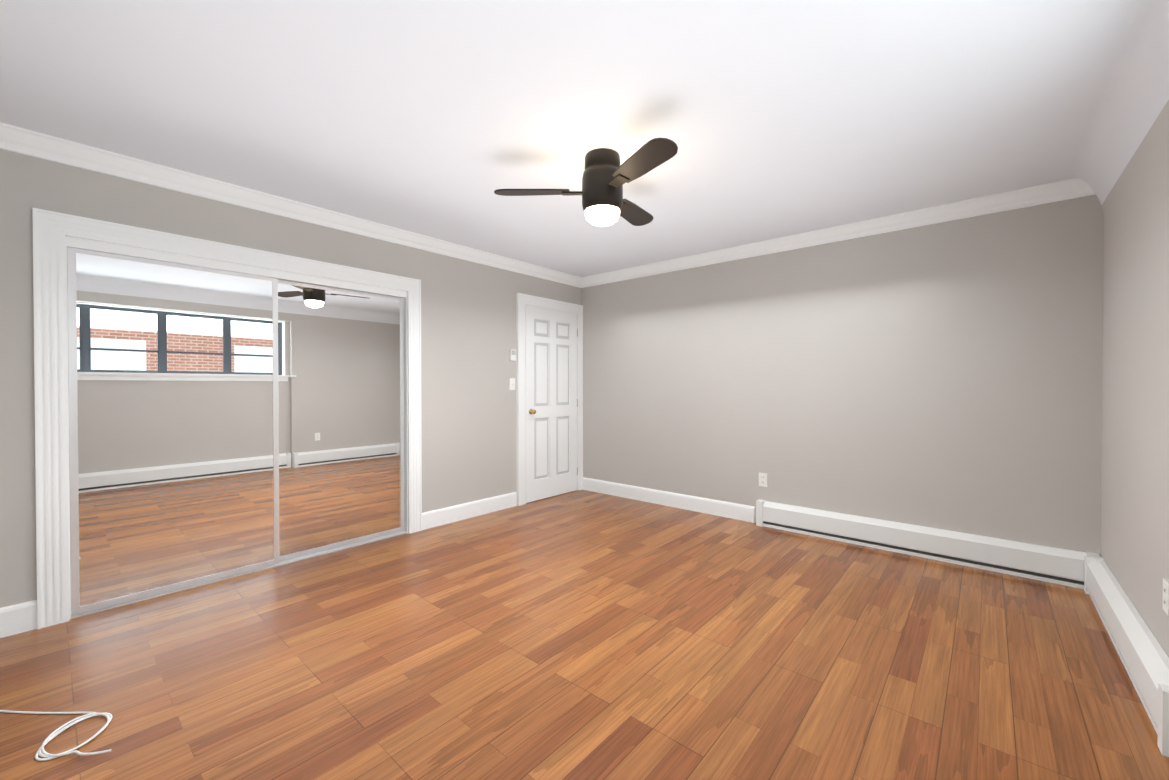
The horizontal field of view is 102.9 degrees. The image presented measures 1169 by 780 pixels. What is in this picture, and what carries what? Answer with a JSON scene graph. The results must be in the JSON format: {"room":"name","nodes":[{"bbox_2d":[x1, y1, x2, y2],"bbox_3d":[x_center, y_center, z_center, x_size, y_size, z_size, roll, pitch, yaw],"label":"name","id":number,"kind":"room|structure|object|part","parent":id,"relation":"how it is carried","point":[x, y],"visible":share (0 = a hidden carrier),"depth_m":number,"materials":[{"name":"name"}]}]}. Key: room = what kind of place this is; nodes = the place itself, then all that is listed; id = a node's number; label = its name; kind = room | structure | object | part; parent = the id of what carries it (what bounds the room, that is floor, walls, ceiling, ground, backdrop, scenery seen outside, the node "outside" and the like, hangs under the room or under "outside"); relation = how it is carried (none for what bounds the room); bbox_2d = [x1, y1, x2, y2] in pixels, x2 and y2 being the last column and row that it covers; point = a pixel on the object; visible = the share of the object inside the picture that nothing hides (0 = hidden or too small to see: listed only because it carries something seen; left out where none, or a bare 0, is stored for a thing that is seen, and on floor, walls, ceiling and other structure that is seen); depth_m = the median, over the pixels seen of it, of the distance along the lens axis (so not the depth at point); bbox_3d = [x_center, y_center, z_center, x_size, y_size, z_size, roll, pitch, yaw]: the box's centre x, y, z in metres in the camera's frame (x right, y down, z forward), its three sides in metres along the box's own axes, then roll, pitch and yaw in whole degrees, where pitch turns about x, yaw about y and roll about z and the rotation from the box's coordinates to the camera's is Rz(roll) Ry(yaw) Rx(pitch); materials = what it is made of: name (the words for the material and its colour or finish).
{"room":"empty bedroom","nodes":[
{"label":"empty bedroom","id":0,"kind":"room"},
{"bbox_2d":[0,149,580,607],"bbox_3d":[-1.860,0.012,3.889,0.800,2.540,5.150,0,1,41],"label":"wall","id":1,"kind":"structure","parent":0,"point":[468,395],"depth_m":3.21,"materials":[{"name":"paint"}]},
{"bbox_2d":[67,247,279,614],"bbox_3d":[-2.348,0.210,2.752,0.020,1.890,0.934,0,1,41],"label":"mirror","id":2,"kind":"object","parent":1,"relation":"attached to","point":[173,425],"visible":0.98,"depth_m":2.68,"materials":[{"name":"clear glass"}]},
{"bbox_2d":[32,208,421,629],"bbox_3d":[-2.071,0.136,3.104,0.148,2.066,2.057,0,1,41],"label":"trim","id":3,"kind":"structure","parent":1,"relation":"attached to","point":[56,235],"depth_m":2.40,"materials":[{"name":"white wood"}]},
{"bbox_2d":[0,492,516,637],"bbox_3d":[-1.877,1.098,3.257,0.014,0.140,3.655,0,1,41],"label":"baseboard","id":4,"kind":"structure","parent":1,"relation":"attached to","point":[18,618],"depth_m":3.94,"materials":[{"name":"white wood"}]},
{"bbox_2d":[0,122,581,287],"bbox_3d":[-1.526,-1.206,3.588,0.082,0.098,4.650,0,1,41],"label":"crown molding","id":5,"kind":"structure","parent":1,"relation":"attached to","point":[19,140],"depth_m":2.85,"materials":[{"name":"white wood"}]},
{"bbox_2d":[278,280,403,560],"bbox_3d":[-1.785,0.203,3.451,0.020,1.890,0.934,0,1,41],"label":"mirror","id":6,"kind":"object","parent":1,"relation":"attached to","point":[341,406],"visible":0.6,"depth_m":3.42,"materials":[{"name":"clear glass"}]},
{"bbox_2d":[509,378,514,389],"bbox_3d":[-0.709,-0.058,4.594,0.015,0.115,0.072,0,1,41],"label":"light switch","id":7,"kind":"object","parent":1,"relation":"attached to","point":[511,383],"visible":1,"depth_m":4.59,"materials":[{"name":"white plastic"}]},
{"bbox_2d":[509,349,515,360],"bbox_3d":[-0.705,-0.345,4.588,0.026,0.110,0.070,0,1,41],"label":"thermostat","id":8,"kind":"object","parent":1,"relation":"attached to","point":[512,354],"visible":1,"depth_m":4.57,"materials":[{"name":"white plastic"}]},
{"bbox_2d":[516,293,582,505],"bbox_3d":[-0.346,0.092,5.004,0.032,2.118,0.982,0,1,41],"label":"door frame","id":9,"kind":"structure","parent":1,"relation":"attached to","point":[523,301],"depth_m":4.69,"materials":[{"name":"white wood"}]},
{"bbox_2d":[526,305,576,502],"bbox_3d":[-0.321,0.142,4.987,0.086,2.002,0.772,0,1,41],"label":"door","id":10,"kind":"structure","parent":1,"relation":"in","point":[551,403],"depth_m":4.98,"materials":[{"name":"white wood"}]},
{"bbox_3d":[-0.523,0.223,4.738,0.065,0.054,0.054,0,1,41],"label":"knob","id":11,"kind":"part","parent":10,"relation":"part of","materials":[{"name":"gold metal"}]},
{"bbox_2d":[0,0,1140,276],"bbox_3d":[0.009,-1.302,2.260,4.640,0.120,5.150,0,1,41],"label":"ceiling","id":12,"kind":"structure","parent":0,"point":[444,120],"depth_m":2.00,"materials":[{"name":"paint"}]},
{"bbox_2d":[494,138,677,225],"bbox_3d":[0.186,-1.065,2.526,1.011,0.360,0.965,0,1,41],"label":"ceiling fan","id":13,"kind":"object","parent":12,"relation":"hanging from","point":[606,176],"visible":0.98,"depth_m":2.40,"materials":[{"name":"brown metal"}]},
{"bbox_2d":[0,490,1168,779],"bbox_3d":[0.009,1.238,2.285,4.640,0.120,5.150,0,1,41],"label":"floor","id":14,"kind":"structure","parent":0,"point":[580,634],"depth_m":1.97,"materials":[{"name":"laminate"}]},
{"bbox_2d":[0,710,112,760],"bbox_3d":[-2.265,1.175,1.710,1.354,0.015,0.692,0,1,41],"label":"coil","id":15,"kind":"object","parent":14,"relation":"on","point":[52,735],"visible":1,"depth_m":1.60,"materials":[{"name":"white plastic"}]},
{"bbox_2d":[756,499,1168,756],"bbox_3d":[0.793,1.079,1.621,2.082,0.210,4.622,0,1,41],"label":"baseboard heater","id":16,"kind":"object","parent":14,"relation":"on","point":[1143,656],"visible":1,"depth_m":2.89,"materials":[{"name":"white metal"}]},
{"bbox_2d":[581,195,1103,554],"bbox_3d":[1.611,-0.051,4.126,4.640,2.420,0.250,0,1,41],"label":"wall","id":17,"kind":"structure","parent":0,"point":[946,375],"depth_m":3.45,"materials":[{"name":"paint"}]},
{"bbox_2d":[582,477,754,522],"bbox_3d":[0.723,1.083,4.731,2.020,0.140,0.014,0,1,41],"label":"baseboard","id":18,"kind":"structure","parent":17,"relation":"attached to","point":[742,512],"depth_m":4.58,"materials":[{"name":"white wood"}]},
{"bbox_2d":[759,473,766,486],"bbox_3d":[1.541,0.775,4.022,0.072,0.116,0.008,0,1,41],"label":"electrical outlet","id":19,"kind":"object","parent":17,"relation":"attached to","point":[763,479],"visible":1,"depth_m":4.02,"materials":[{"name":"white plastic"}]},
{"bbox_2d":[581,179,1095,287],"bbox_3d":[1.472,-1.211,4.015,4.060,0.098,0.082,0,1,41],"label":"crown molding","id":20,"kind":"structure","parent":17,"relation":"attached to","point":[1062,190],"depth_m":3.43,"materials":[{"name":"white wood"}]},
{"bbox_2d":[1100,133,1168,656],"bbox_3d":[1.639,-0.018,0.863,0.330,2.420,5.150,0,1,41],"label":"wall","id":21,"kind":"structure","parent":0,"point":[1134,552],"depth_m":2.07,"materials":[{"name":"paint"}]},
{"bbox_2d":[1070,0,1168,221],"bbox_3d":[1.457,-1.095,1.010,0.150,0.270,4.650,0,1,41],"label":"cove","id":22,"kind":"object","parent":21,"relation":"attached to","point":[1128,131],"visible":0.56,"depth_m":1.93,"materials":[{"name":"paint"}]},
{"bbox_2d":[1163,578,1168,615],"bbox_3d":[2.148,0.763,1.720,0.008,0.116,0.072,0,1,41],"label":"electrical outlet","id":23,"kind":"object","parent":21,"relation":"attached to","point":[1165,595],"visible":1,"depth_m":1.71,"materials":[{"name":"white plastic"}]}
]}

